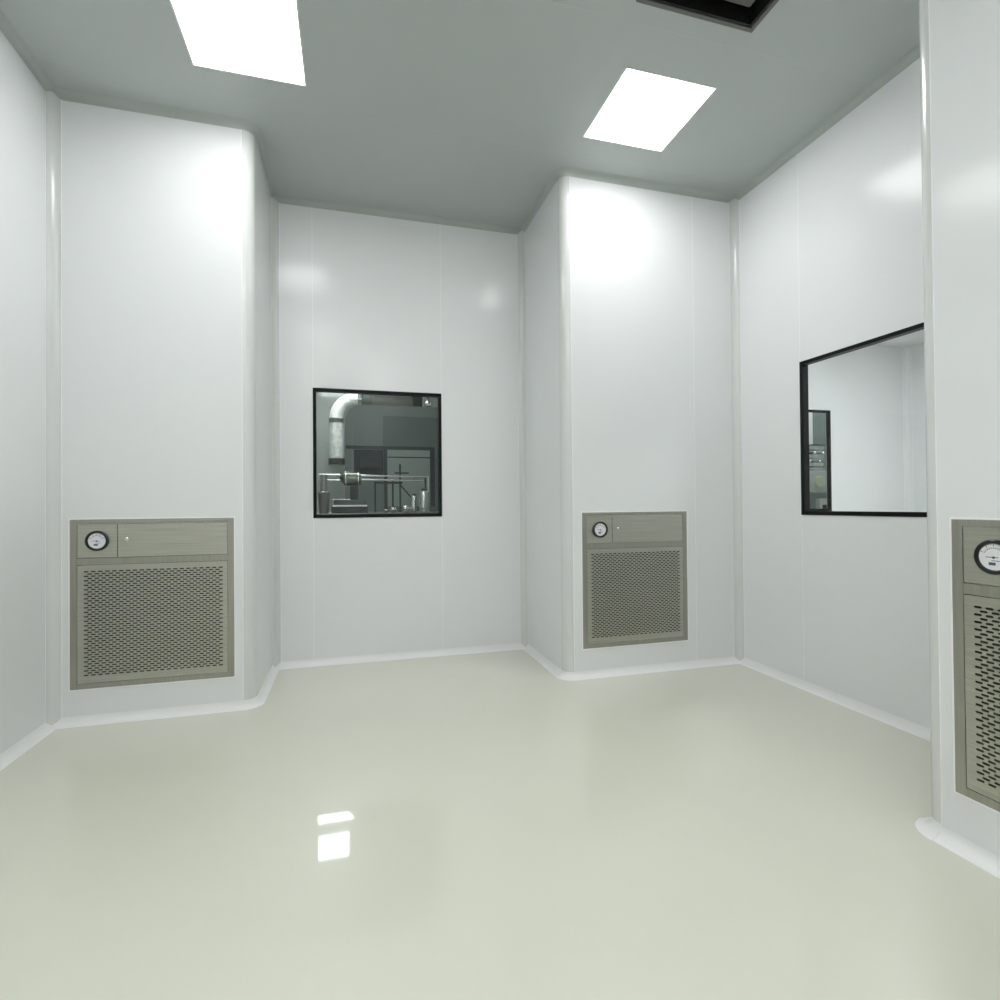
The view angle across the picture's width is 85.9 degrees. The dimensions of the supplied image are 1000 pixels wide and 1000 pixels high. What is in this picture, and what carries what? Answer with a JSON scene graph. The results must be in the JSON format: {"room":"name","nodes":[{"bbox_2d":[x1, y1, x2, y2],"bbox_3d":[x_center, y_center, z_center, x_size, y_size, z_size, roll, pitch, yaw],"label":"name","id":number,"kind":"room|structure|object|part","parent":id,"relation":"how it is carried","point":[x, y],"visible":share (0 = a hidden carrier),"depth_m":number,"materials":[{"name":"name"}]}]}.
{"room":"clean room","nodes":[
{"label":"clean room","id":0,"kind":"room"},
{"bbox_2d":[0,31,44,753],"bbox_3d":[-1.754,-0.551,0.192,0.051,3.549,5.893,0,-1,-15],"label":"wall","id":1,"kind":"structure","parent":0,"point":[22,97],"depth_m":2.72,"materials":[{"name":"white paint"}]},
{"bbox_2d":[0,8,54,90],"bbox_3d":[-1.717,-2.304,0.197,0.044,0.044,5.843,0,-1,-15],"label":"trim","id":2,"kind":"structure","parent":1,"relation":"attached to","point":[8,30],"depth_m":2.74,"materials":[{"name":"grey metal"}]},
{"bbox_2d":[0,723,54,770],"bbox_3d":[-1.688,1.201,0.164,0.044,0.044,5.843,0,-1,-15],"label":"baseboard","id":3,"kind":"structure","parent":1,"relation":"attached to","point":[15,751],"depth_m":2.71,"materials":[{"name":"white"}]},
{"bbox_2d":[45,91,61,724],"bbox_3d":[-2.469,-0.519,2.972,0.054,3.549,0.054,0,-1,-15],"label":"trim","id":4,"kind":"structure","parent":1,"relation":"attached to","point":[53,104],"depth_m":2.98,"materials":[{"name":"silver metal"}]},
{"bbox_2d":[52,86,241,129],"bbox_3d":[-2.038,-2.273,3.116,0.981,0.044,0.044,0,-1,-15],"label":"trim","id":5,"kind":"structure","parent":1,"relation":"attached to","point":[66,94],"depth_m":3.12,"materials":[{"name":"grey metal"}]},
{"bbox_2d":[255,140,272,694],"bbox_3d":[-1.633,-0.519,3.675,0.050,3.549,0.729,0,-1,-15],"label":"wall","id":6,"kind":"structure","parent":0,"point":[262,195],"depth_m":3.61,"materials":[{"name":"white paint"}]},
{"bbox_2d":[242,130,256,699],"bbox_3d":[-1.534,-0.523,3.291,0.064,3.549,0.064,0,-1,-15],"label":"trim","id":7,"kind":"structure","parent":6,"relation":"attached to","point":[248,139],"depth_m":3.27,"materials":[{"name":"silver metal"}]},
{"bbox_2d":[240,117,261,136],"bbox_3d":[-1.522,-2.276,3.293,0.066,0.044,0.153,-1,-1,30],"label":"trim","id":8,"kind":"structure","parent":6,"relation":"attached to","point":[253,128],"depth_m":3.28,"materials":[{"name":"grey metal"}]},
{"bbox_2d":[243,696,264,709],"bbox_3d":[-1.493,1.228,3.260,0.067,0.046,0.155,-1,-1,30],"label":"baseboard","id":9,"kind":"structure","parent":6,"relation":"attached to","point":[252,703],"depth_m":3.25,"materials":[{"name":"white plastic"}]},
{"bbox_2d":[255,132,276,197],"bbox_3d":[-1.602,-2.271,3.704,0.044,0.044,0.729,0,-1,-15],"label":"trim","id":10,"kind":"structure","parent":6,"relation":"attached to","point":[259,138],"depth_m":3.64,"materials":[{"name":"grey metal"}]},
{"bbox_2d":[257,665,278,701],"bbox_3d":[-1.573,1.233,3.671,0.044,0.044,0.729,0,-1,-15],"label":"baseboard","id":11,"kind":"structure","parent":6,"relation":"attached to","point":[265,689],"depth_m":3.61,"materials":[{"name":"white"}]},
{"bbox_2d":[316,392,437,511],"bbox_3d":[0.126,-0.472,10.234,8.800,3.549,0.051,0,-1,-15],"label":"wall","id":12,"kind":"structure","parent":0,"point":[324,401],"depth_m":9.35,"materials":[{"name":"grey"}]},
{"bbox_2d":[0,0,919,226],"bbox_3d":[0.304,-2.358,1.168,4.558,0.051,6.736,0,-1,-15],"label":"ceiling","id":13,"kind":"structure","parent":0,"point":[460,109],"depth_m":2.96,"materials":[{"name":"grey paint"}]},
{"bbox_2d":[169,0,306,86],"bbox_3d":[-1.277,-2.325,2.646,0.568,0.042,0.568,0,-1,-15],"label":"ceiling light","id":14,"kind":"object","parent":13,"relation":"attached to","point":[262,39],"visible":0.9,"depth_m":2.67,"materials":[{"name":"white plastic"}]},
{"bbox_2d":[583,67,716,151],"bbox_3d":[0.875,-2.337,3.226,0.568,0.042,0.568,0,-1,-15],"label":"ceiling light","id":15,"kind":"object","parent":13,"relation":"attached to","point":[643,109],"visible":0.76,"depth_m":3.19,"materials":[{"name":"white plastic"}]},
{"bbox_2d":[636,0,778,32],"bbox_3d":[1.024,-2.428,2.272,0.640,0.222,0.640,0,-1,-15],"label":"ceiling vent","id":16,"kind":"object","parent":13,"relation":"in","point":[744,15],"visible":1,"depth_m":2.57,"materials":[{"name":"grey metal"}]},
{"bbox_3d":[1.024,-2.365,2.272,0.490,0.012,0.490,0,-1,-15],"label":"baffle plate","id":17,"kind":"part","parent":16,"relation":"part of","materials":[{"name":"grey metal"}]},
{"bbox_2d":[0,649,999,999],"bbox_3d":[1.704,1.275,4.347,8.912,0.080,12.200,0,-1,-15],"label":"floor","id":18,"kind":"structure","parent":0,"point":[487,825],"depth_m":1.89,"materials":[{"name":"beige plastic"}]},
{"bbox_2d":[62,100,243,717],"bbox_3d":[-2.036,-0.521,3.145,0.981,3.549,0.051,0,-1,-15],"label":"wall pier","id":19,"kind":"object","parent":18,"relation":"on","point":[152,319],"visible":0.71,"depth_m":3.12,"materials":[{"name":"white paint"}]},
{"bbox_2d":[52,700,243,728],"bbox_3d":[-2.009,1.231,3.083,0.981,0.044,0.044,0,-1,-15],"label":"baseboard","id":20,"kind":"object","parent":19,"relation":"attached to","point":[129,716],"visible":1,"depth_m":3.09,"materials":[{"name":"white"}]},
{"bbox_2d":[68,516,235,691],"bbox_3d":[-2.004,0.584,3.131,0.852,0.965,0.074,0,-1,-15],"label":"air return vent","id":21,"kind":"object","parent":19,"relation":"attached to","point":[151,598],"visible":1,"depth_m":3.11,"materials":[{"name":"grey metal"}]},
{"bbox_3d":[-2.279,0.231,3.043,0.194,0.190,0.006,0,-1,-15],"label":"gauge panel","id":22,"kind":"part","parent":21,"relation":"part of","materials":[{"name":"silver metal"}]},
{"bbox_3d":[-1.999,0.697,3.112,0.766,0.661,0.002,0,-1,-15],"label":"perforated panel","id":23,"kind":"part","parent":21,"relation":"part of","materials":[{"name":"silver metal"}]},
{"bbox_3d":[-1.908,0.229,3.145,0.568,0.190,0.006,0,-1,-15],"label":"access door","id":24,"kind":"part","parent":21,"relation":"part of","materials":[{"name":"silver metal"}]},
{"bbox_2d":[317,511,437,514],"bbox_3d":[-1.176,0.693,5.208,1.600,1.146,1.218,0,-1,-15],"label":"bench","id":25,"kind":"object","parent":18,"relation":"on","point":[410,512],"visible":0.07,"depth_m":4.69,"materials":[{"name":"grey metal"}]},
{"bbox_2d":[317,492,329,513],"bbox_3d":[-1.559,0.023,4.756,0.112,0.192,0.112,0,-1,-15],"label":"bucket","id":26,"kind":"object","parent":25,"relation":"on","point":[323,497],"visible":0.96,"depth_m":4.72,"materials":[{"name":"grey metal"}]},
{"bbox_2d":[331,499,367,512],"bbox_3d":[-1.345,0.055,4.812,0.310,0.126,0.187,0,-1,-15],"label":"instrument box","id":27,"kind":"object","parent":25,"relation":"on","point":[340,505],"visible":0.94,"depth_m":4.75,"materials":[{"name":"grey metal"}]},
{"bbox_3d":[-1.319,0.051,4.725,0.295,0.012,0.006,0,-1,-15],"label":"edge trim","id":28,"kind":"part","parent":27,"relation":"part of","materials":[{"name":"silver metal"}]},
{"bbox_2d":[319,472,428,499],"bbox_3d":[-1.173,-0.074,5.072,1.012,0.386,0.135,0,-1,-15],"label":"rig","id":29,"kind":"object","parent":25,"relation":"on","point":[352,479],"visible":0.85,"depth_m":4.99,"materials":[{"name":"silver metal"}]},
{"bbox_3d":[-1.641,-0.054,4.942,0.024,0.352,0.023,0,-1,-15],"label":"leg","id":30,"kind":"part","parent":29,"relation":"part of","materials":[{"name":"grey metal"}]},
{"bbox_3d":[-1.603,-0.055,4.953,0.024,0.352,0.023,0,-1,-15],"label":"leg","id":31,"kind":"part","parent":29,"relation":"part of","materials":[{"name":"grey metal"}]},
{"bbox_3d":[-1.361,-0.010,5.019,0.074,0.260,0.060,0,-1,-15],"label":"drive post","id":32,"kind":"part","parent":29,"relation":"part of","materials":[{"name":"grey metal"}]},
{"bbox_3d":[-1.192,-0.189,5.089,0.985,0.026,0.018,0,-1,-15],"label":"rail","id":33,"kind":"part","parent":29,"relation":"part of","materials":[{"name":"silver metal"}]},
{"bbox_3d":[-1.177,-0.228,5.073,1.007,0.033,0.022,0,-1,-15],"label":"rail","id":34,"kind":"part","parent":29,"relation":"part of","materials":[{"name":"silver metal"}]},
{"bbox_3d":[-0.696,-0.056,5.204,0.022,0.345,0.021,0,-1,-15],"label":"leg","id":35,"kind":"part","parent":29,"relation":"part of","materials":[{"name":"silver metal"}]},
{"bbox_2d":[374,464,410,511],"bbox_3d":[-1.067,-0.120,5.411,0.387,0.482,0.036,0,-1,-15],"label":"stand","id":36,"kind":"object","parent":25,"relation":"on","point":[385,483],"visible":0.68,"depth_m":5.40,"materials":[{"name":"grey metal"}]},
{"bbox_3d":[-1.246,-0.033,5.363,0.016,0.310,0.016,0,-1,-15],"label":"rod","id":37,"kind":"part","parent":36,"relation":"part of","materials":[{"name":"grey metal"}]},
{"bbox_3d":[-1.145,-0.033,5.391,0.028,0.310,0.016,0,-1,-15],"label":"rod","id":38,"kind":"part","parent":36,"relation":"part of","materials":[{"name":"grey metal"}]},
{"bbox_3d":[-1.079,-0.034,5.409,0.016,0.310,0.016,0,-1,-15],"label":"rod","id":39,"kind":"part","parent":36,"relation":"part of","materials":[{"name":"grey metal"}]},
{"bbox_3d":[-1.010,-0.120,5.429,0.018,0.482,0.016,0,-1,-15],"label":"rod","id":40,"kind":"part","parent":36,"relation":"part of","materials":[{"name":"grey metal"}]},
{"bbox_2d":[390,507,396,512],"bbox_3d":[-0.966,0.089,4.868,0.072,0.052,0.072,0,-1,-15],"label":"steel bowl","id":41,"kind":"object","parent":25,"relation":"on","point":[392,509],"visible":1,"depth_m":4.84,"materials":[{"name":"white metal"}]},
{"bbox_2d":[401,505,410,512],"bbox_3d":[-0.864,0.080,4.948,0.097,0.070,0.097,0,-1,-15],"label":"steel bowl","id":42,"kind":"object","parent":25,"relation":"on","point":[405,508],"visible":1,"depth_m":4.92,"materials":[{"name":"white metal"}]},
{"bbox_2d":[411,494,416,511],"bbox_3d":[-0.805,0.029,5.017,0.057,0.173,0.057,0,-1,-15],"label":"steel canister","id":43,"kind":"object","parent":25,"relation":"on","point":[413,497],"visible":0.88,"depth_m":4.99,"materials":[{"name":"white metal"}]},
{"bbox_2d":[419,488,428,511],"bbox_3d":[-0.702,0.003,4.963,0.092,0.222,0.092,0,-1,-15],"label":"steel canister","id":44,"kind":"object","parent":25,"relation":"on","point":[423,494],"visible":0.92,"depth_m":4.92,"materials":[{"name":"white metal"}]},
{"bbox_2d":[345,404,437,511],"bbox_3d":[-1.262,0.089,6.726,1.290,2.385,0.960,0,-1,-15],"label":"wall","id":45,"kind":"structure","parent":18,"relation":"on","point":[378,438],"depth_m":6.29,"materials":[{"name":"grey paint"}]},
{"bbox_3d":[-1.518,-0.426,6.219,0.332,0.310,0.010,0,-1,-15],"label":"panel","id":46,"kind":"part","parent":45,"relation":"part of","materials":[{"name":"grey"}]},
{"bbox_3d":[-1.072,-0.256,6.331,0.498,0.664,0.005,0,-1,-15],"label":"window panel","id":47,"kind":"part","parent":45,"relation":"part of","materials":[{"name":"grey"}]},
{"bbox_3d":[-0.997,0.046,6.357,0.735,2.060,0.011,0,-1,-15],"label":"panel","id":48,"kind":"part","parent":45,"relation":"part of","materials":[{"name":"grey metal"}]},
{"bbox_2d":[569,176,733,671],"bbox_3d":[1.150,-0.539,3.951,1.362,3.549,0.051,0,-1,-15],"label":"wall pier","id":49,"kind":"object","parent":18,"relation":"on","point":[651,379],"visible":0.77,"depth_m":3.93,"materials":[{"name":"white paint"}]},
{"bbox_2d":[581,510,688,649],"bbox_3d":[0.976,0.562,3.880,0.852,0.965,0.074,0,-1,-15],"label":"air return vent","id":50,"kind":"object","parent":49,"relation":"attached to","point":[634,569],"visible":1,"depth_m":3.86,"materials":[{"name":"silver metal"}]},
{"bbox_3d":[0.701,0.208,3.792,0.194,0.190,0.006,0,-1,-15],"label":"gauge panel","id":51,"kind":"part","parent":50,"relation":"part of","materials":[{"name":"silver metal"}]},
{"bbox_3d":[0.981,0.674,3.861,0.766,0.661,0.002,0,-1,-15],"label":"perforated panel","id":52,"kind":"part","parent":50,"relation":"part of","materials":[{"name":"silver metal"}]},
{"bbox_3d":[1.073,0.206,3.894,0.568,0.190,0.006,0,-1,-15],"label":"access door","id":53,"kind":"part","parent":50,"relation":"part of","materials":[{"name":"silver metal"}]},
{"bbox_2d":[569,166,733,202],"bbox_3d":[1.148,-2.292,3.922,1.362,0.044,0.044,0,-1,-15],"label":"trim","id":54,"kind":"structure","parent":49,"relation":"attached to","point":[577,172],"depth_m":3.91,"materials":[{"name":"grey metal"}]},
{"bbox_2d":[574,656,739,679],"bbox_3d":[1.177,1.212,3.889,1.362,0.044,0.044,0,-1,-15],"label":"baseboard","id":55,"kind":"object","parent":49,"relation":"attached to","point":[632,670],"visible":1,"depth_m":3.88,"materials":[{"name":"white"}]},
{"bbox_2d":[809,412,826,508],"bbox_3d":[3.561,0.066,6.657,0.910,2.350,0.664,0,-1,-15],"label":"machine","id":56,"kind":"object","parent":18,"relation":"on","point":[817,421],"visible":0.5,"depth_m":6.47,"materials":[{"name":"grey paint"}]},
{"bbox_3d":[3.704,-0.862,6.450,0.063,0.400,0.060,0,-1,-15],"label":"white post","id":57,"kind":"part","parent":56,"relation":"part of","materials":[{"name":"white"}]},
{"bbox_2d":[809,413,825,445],"bbox_3d":[3.837,-0.891,6.736,0.325,0.440,0.480,0,-1,-15],"label":"hood","id":58,"kind":"object","parent":56,"relation":"attached to","point":[818,420],"depth_m":6.49,"materials":[{"name":"grey paint"}]},
{"bbox_3d":[3.735,-0.223,6.679,0.310,0.255,0.520,0,-1,-15],"label":"panel","id":59,"kind":"part","parent":56,"relation":"part of","materials":[{"name":"grey paint"}]},
{"bbox_2d":[915,817,940,839],"bbox_3d":[1.578,1.189,1.984,0.071,0.050,0.160,-1,-1,30],"label":"baseboard","id":60,"kind":"structure","parent":18,"relation":"on","point":[930,828],"depth_m":1.96,"materials":[{"name":"white"}]},
{"bbox_2d":[928,0,999,856],"bbox_3d":[2.099,-0.583,0.120,0.051,3.549,3.800,0,-1,-15],"label":"wall pier","id":61,"kind":"object","parent":18,"relation":"on","point":[964,35],"visible":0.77,"depth_m":1.85,"materials":[{"name":"white paint"}]},
{"bbox_2d":[919,0,940,823],"bbox_3d":[1.592,-0.561,1.984,0.064,3.549,0.064,0,-1,-15],"label":"trim","id":62,"kind":"structure","parent":61,"relation":"attached to","point":[923,4],"depth_m":1.96,"materials":[{"name":"silver metal"}]},
{"bbox_2d":[933,826,999,878],"bbox_3d":[2.062,1.169,0.115,0.044,0.044,3.750,0,-1,-15],"label":"baseboard","id":63,"kind":"object","parent":61,"relation":"attached to","point":[968,850],"visible":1,"depth_m":1.83,"materials":[{"name":"white"}]},
{"bbox_2d":[949,517,999,813],"bbox_3d":[1.719,0.538,1.483,0.074,0.965,0.852,0,-1,-15],"label":"air return vent","id":64,"kind":"object","parent":61,"relation":"attached to","point":[975,599],"visible":1,"depth_m":1.82,"materials":[{"name":"silver metal"}]},
{"bbox_3d":[1.625,0.187,1.758,0.006,0.190,0.194,0,-1,-15],"label":"gauge panel","id":65,"kind":"part","parent":64,"relation":"part of","materials":[{"name":"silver metal"}]},
{"bbox_3d":[1.702,0.651,1.478,0.002,0.661,0.766,0,-1,-15],"label":"perforated panel","id":66,"kind":"part","parent":64,"relation":"part of","materials":[{"name":"silver metal"}]},
{"bbox_2d":[525,182,561,669],"bbox_3d":[0.339,-0.530,4.183,0.050,3.549,0.801,0,-1,-15],"label":"wall","id":67,"kind":"structure","parent":0,"point":[541,236],"depth_m":4.10,"materials":[{"name":"white paint"}]},
{"bbox_2d":[520,173,556,231],"bbox_3d":[0.279,-2.282,4.187,0.044,0.044,0.801,0,-1,-15],"label":"trim","id":68,"kind":"structure","parent":67,"relation":"attached to","point":[551,181],"depth_m":4.12,"materials":[{"name":"grey metal"}]},
{"bbox_2d":[523,644,561,676],"bbox_3d":[0.308,1.222,4.154,0.044,0.044,0.801,0,-1,-15],"label":"baseboard","id":69,"kind":"structure","parent":67,"relation":"attached to","point":[551,667],"depth_m":4.09,"materials":[{"name":"white plastic"}]},
{"bbox_2d":[552,166,571,179],"bbox_3d":[0.432,-2.288,3.758,0.153,0.044,0.066,-1,-1,30],"label":"trim","id":70,"kind":"structure","parent":67,"relation":"attached to","point":[563,171],"depth_m":3.76,"materials":[{"name":"grey metal"}]},
{"bbox_2d":[557,176,573,671],"bbox_3d":[0.461,-0.535,3.768,0.064,3.549,0.064,0,-1,-15],"label":"trim","id":71,"kind":"structure","parent":67,"relation":"attached to","point":[567,610],"depth_m":3.75,"materials":[{"name":"silver metal"}]},
{"bbox_2d":[557,670,576,680],"bbox_3d":[0.460,1.216,3.725,0.155,0.046,0.067,-1,-1,30],"label":"baseboard","id":72,"kind":"structure","parent":67,"relation":"attached to","point":[564,675],"depth_m":3.72,"materials":[{"name":"white"}]},
{"bbox_2d":[279,203,904,661],"bbox_3d":[1.527,-0.533,4.952,8.812,3.549,0.051,0,-1,-15],"label":"wall","id":73,"kind":"structure","parent":0,"point":[368,302],"depth_m":4.34,"materials":[{"name":"white paint"}]},
{"bbox_2d":[271,197,280,666],"bbox_3d":[-1.673,-0.515,4.015,0.054,3.549,0.054,0,-1,-15],"label":"trim","id":74,"kind":"structure","parent":73,"relation":"attached to","point":[275,211],"depth_m":4.03,"materials":[{"name":"silver metal"}]},
{"bbox_2d":[313,388,441,517],"bbox_3d":[-0.959,-0.363,4.264,0.990,0.999,0.062,0,-1,-15],"label":"window","id":75,"kind":"structure","parent":73,"relation":"in","point":[326,390],"depth_m":4.24,"materials":[{"name":"black"}]},
{"bbox_2d":[274,194,521,234],"bbox_3d":[-0.757,-2.273,4.293,1.986,0.044,0.044,0,-1,-15],"label":"trim","id":76,"kind":"structure","parent":73,"relation":"attached to","point":[284,199],"depth_m":4.28,"materials":[{"name":"grey metal"}]},
{"bbox_2d":[276,643,524,669],"bbox_3d":[-0.729,1.232,4.260,1.986,0.044,0.044,0,-1,-15],"label":"baseboard","id":77,"kind":"structure","parent":73,"relation":"attached to","point":[513,646],"depth_m":4.25,"materials":[{"name":"white plastic"}]},
{"bbox_2d":[517,231,527,646],"bbox_3d":[0.189,-0.526,4.529,0.054,3.549,0.054,0,-1,-15],"label":"trim","id":78,"kind":"structure","parent":73,"relation":"attached to","point":[521,323],"depth_m":4.54,"materials":[{"name":"silver metal"}]},
{"bbox_2d":[809,410,831,510],"bbox_3d":[2.862,-0.394,5.307,0.988,1.015,0.036,0,-1,-15],"label":"window","id":79,"kind":"structure","parent":73,"relation":"in","point":[828,412],"depth_m":5.42,"materials":[{"name":"black metal"}]},
{"bbox_2d":[810,446,826,492],"bbox_3d":[5.070,-0.526,8.767,0.050,3.549,5.414,0,-1,-15],"label":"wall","id":80,"kind":"structure","parent":0,"point":[824,449],"depth_m":8.54,"materials":[{"name":"grey metal"}]},
{"bbox_2d":[739,58,929,728],"bbox_3d":[1.989,-0.550,3.565,0.051,3.549,2.872,0,-1,-15],"label":"wall","id":81,"kind":"structure","parent":0,"point":[831,241],"depth_m":3.31,"materials":[{"name":"white paint"}]},
{"bbox_2d":[728,199,744,660],"bbox_3d":[1.795,-0.543,4.076,0.054,3.549,0.054,0,-1,-15],"label":"trim","id":82,"kind":"structure","parent":81,"relation":"attached to","point":[733,206],"depth_m":4.09,"materials":[{"name":"silver metal"}]},
{"bbox_2d":[733,42,919,199],"bbox_3d":[2.038,-2.306,3.176,0.044,0.044,1.957,0,-1,-15],"label":"trim","id":83,"kind":"structure","parent":81,"relation":"attached to","point":[913,54],"depth_m":3.24,"materials":[{"name":"grey metal"}]},
{"bbox_2d":[739,658,930,741],"bbox_3d":[2.067,1.198,3.143,0.044,0.044,1.957,0,-1,-15],"label":"baseboard","id":84,"kind":"structure","parent":81,"relation":"attached to","point":[920,731],"depth_m":3.21,"materials":[{"name":"white plastic"}]},
{"bbox_2d":[799,322,926,516],"bbox_3d":[2.126,-0.410,3.054,0.050,1.003,0.990,0,-1,-15],"label":"window","id":85,"kind":"structure","parent":81,"relation":"in","point":[803,366],"depth_m":3.48,"materials":[{"name":"black metal"}]},
{"bbox_2d":[875,329,923,347],"bbox_3d":[3.520,-1.655,3.345,2.794,0.050,4.136,0,-1,-15],"label":"ceiling","id":86,"kind":"structure","parent":0,"point":[915,338],"depth_m":5.47,"materials":[{"name":"white paint"}]},
{"bbox_2d":[911,343,926,511],"bbox_3d":[4.906,-0.573,3.690,0.050,3.549,4.186,0,-1,-15],"label":"wall","id":87,"kind":"structure","parent":0,"point":[917,351],"depth_m":5.58,"materials":[{"name":"white paint"}]},
{"bbox_2d":[902,347,913,511],"bbox_3d":[4.309,-0.195,5.664,0.054,2.840,0.054,0,-1,-15],"label":"trim","id":88,"kind":"structure","parent":87,"relation":"attached to","point":[906,354],"depth_m":5.68,"materials":[{"name":"white"}]},
{"bbox_3d":[0.832,-2.301,7.642,8.800,0.050,5.464,0,-1,-15],"label":"ceiling","id":89,"kind":"structure","parent":0,"visible":0},
{"bbox_2d":[328,394,421,464],"bbox_3d":[-2.097,-1.413,9.086,1.546,1.652,0.268,0,-1,-15],"label":"duct","id":90,"kind":"object","parent":89,"relation":"hanging from","point":[345,402],"visible":0.81,"depth_m":8.87,"materials":[{"name":"grey metal"}]},
{"bbox_2d":[425,397,431,406],"bbox_3d":[-0.744,-1.623,5.520,0.072,1.321,0.072,0,-1,-15],"label":"hanging lamp","id":91,"kind":"object","parent":89,"relation":"hanging from","point":[427,403],"visible":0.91,"depth_m":5.49,"materials":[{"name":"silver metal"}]}
]}

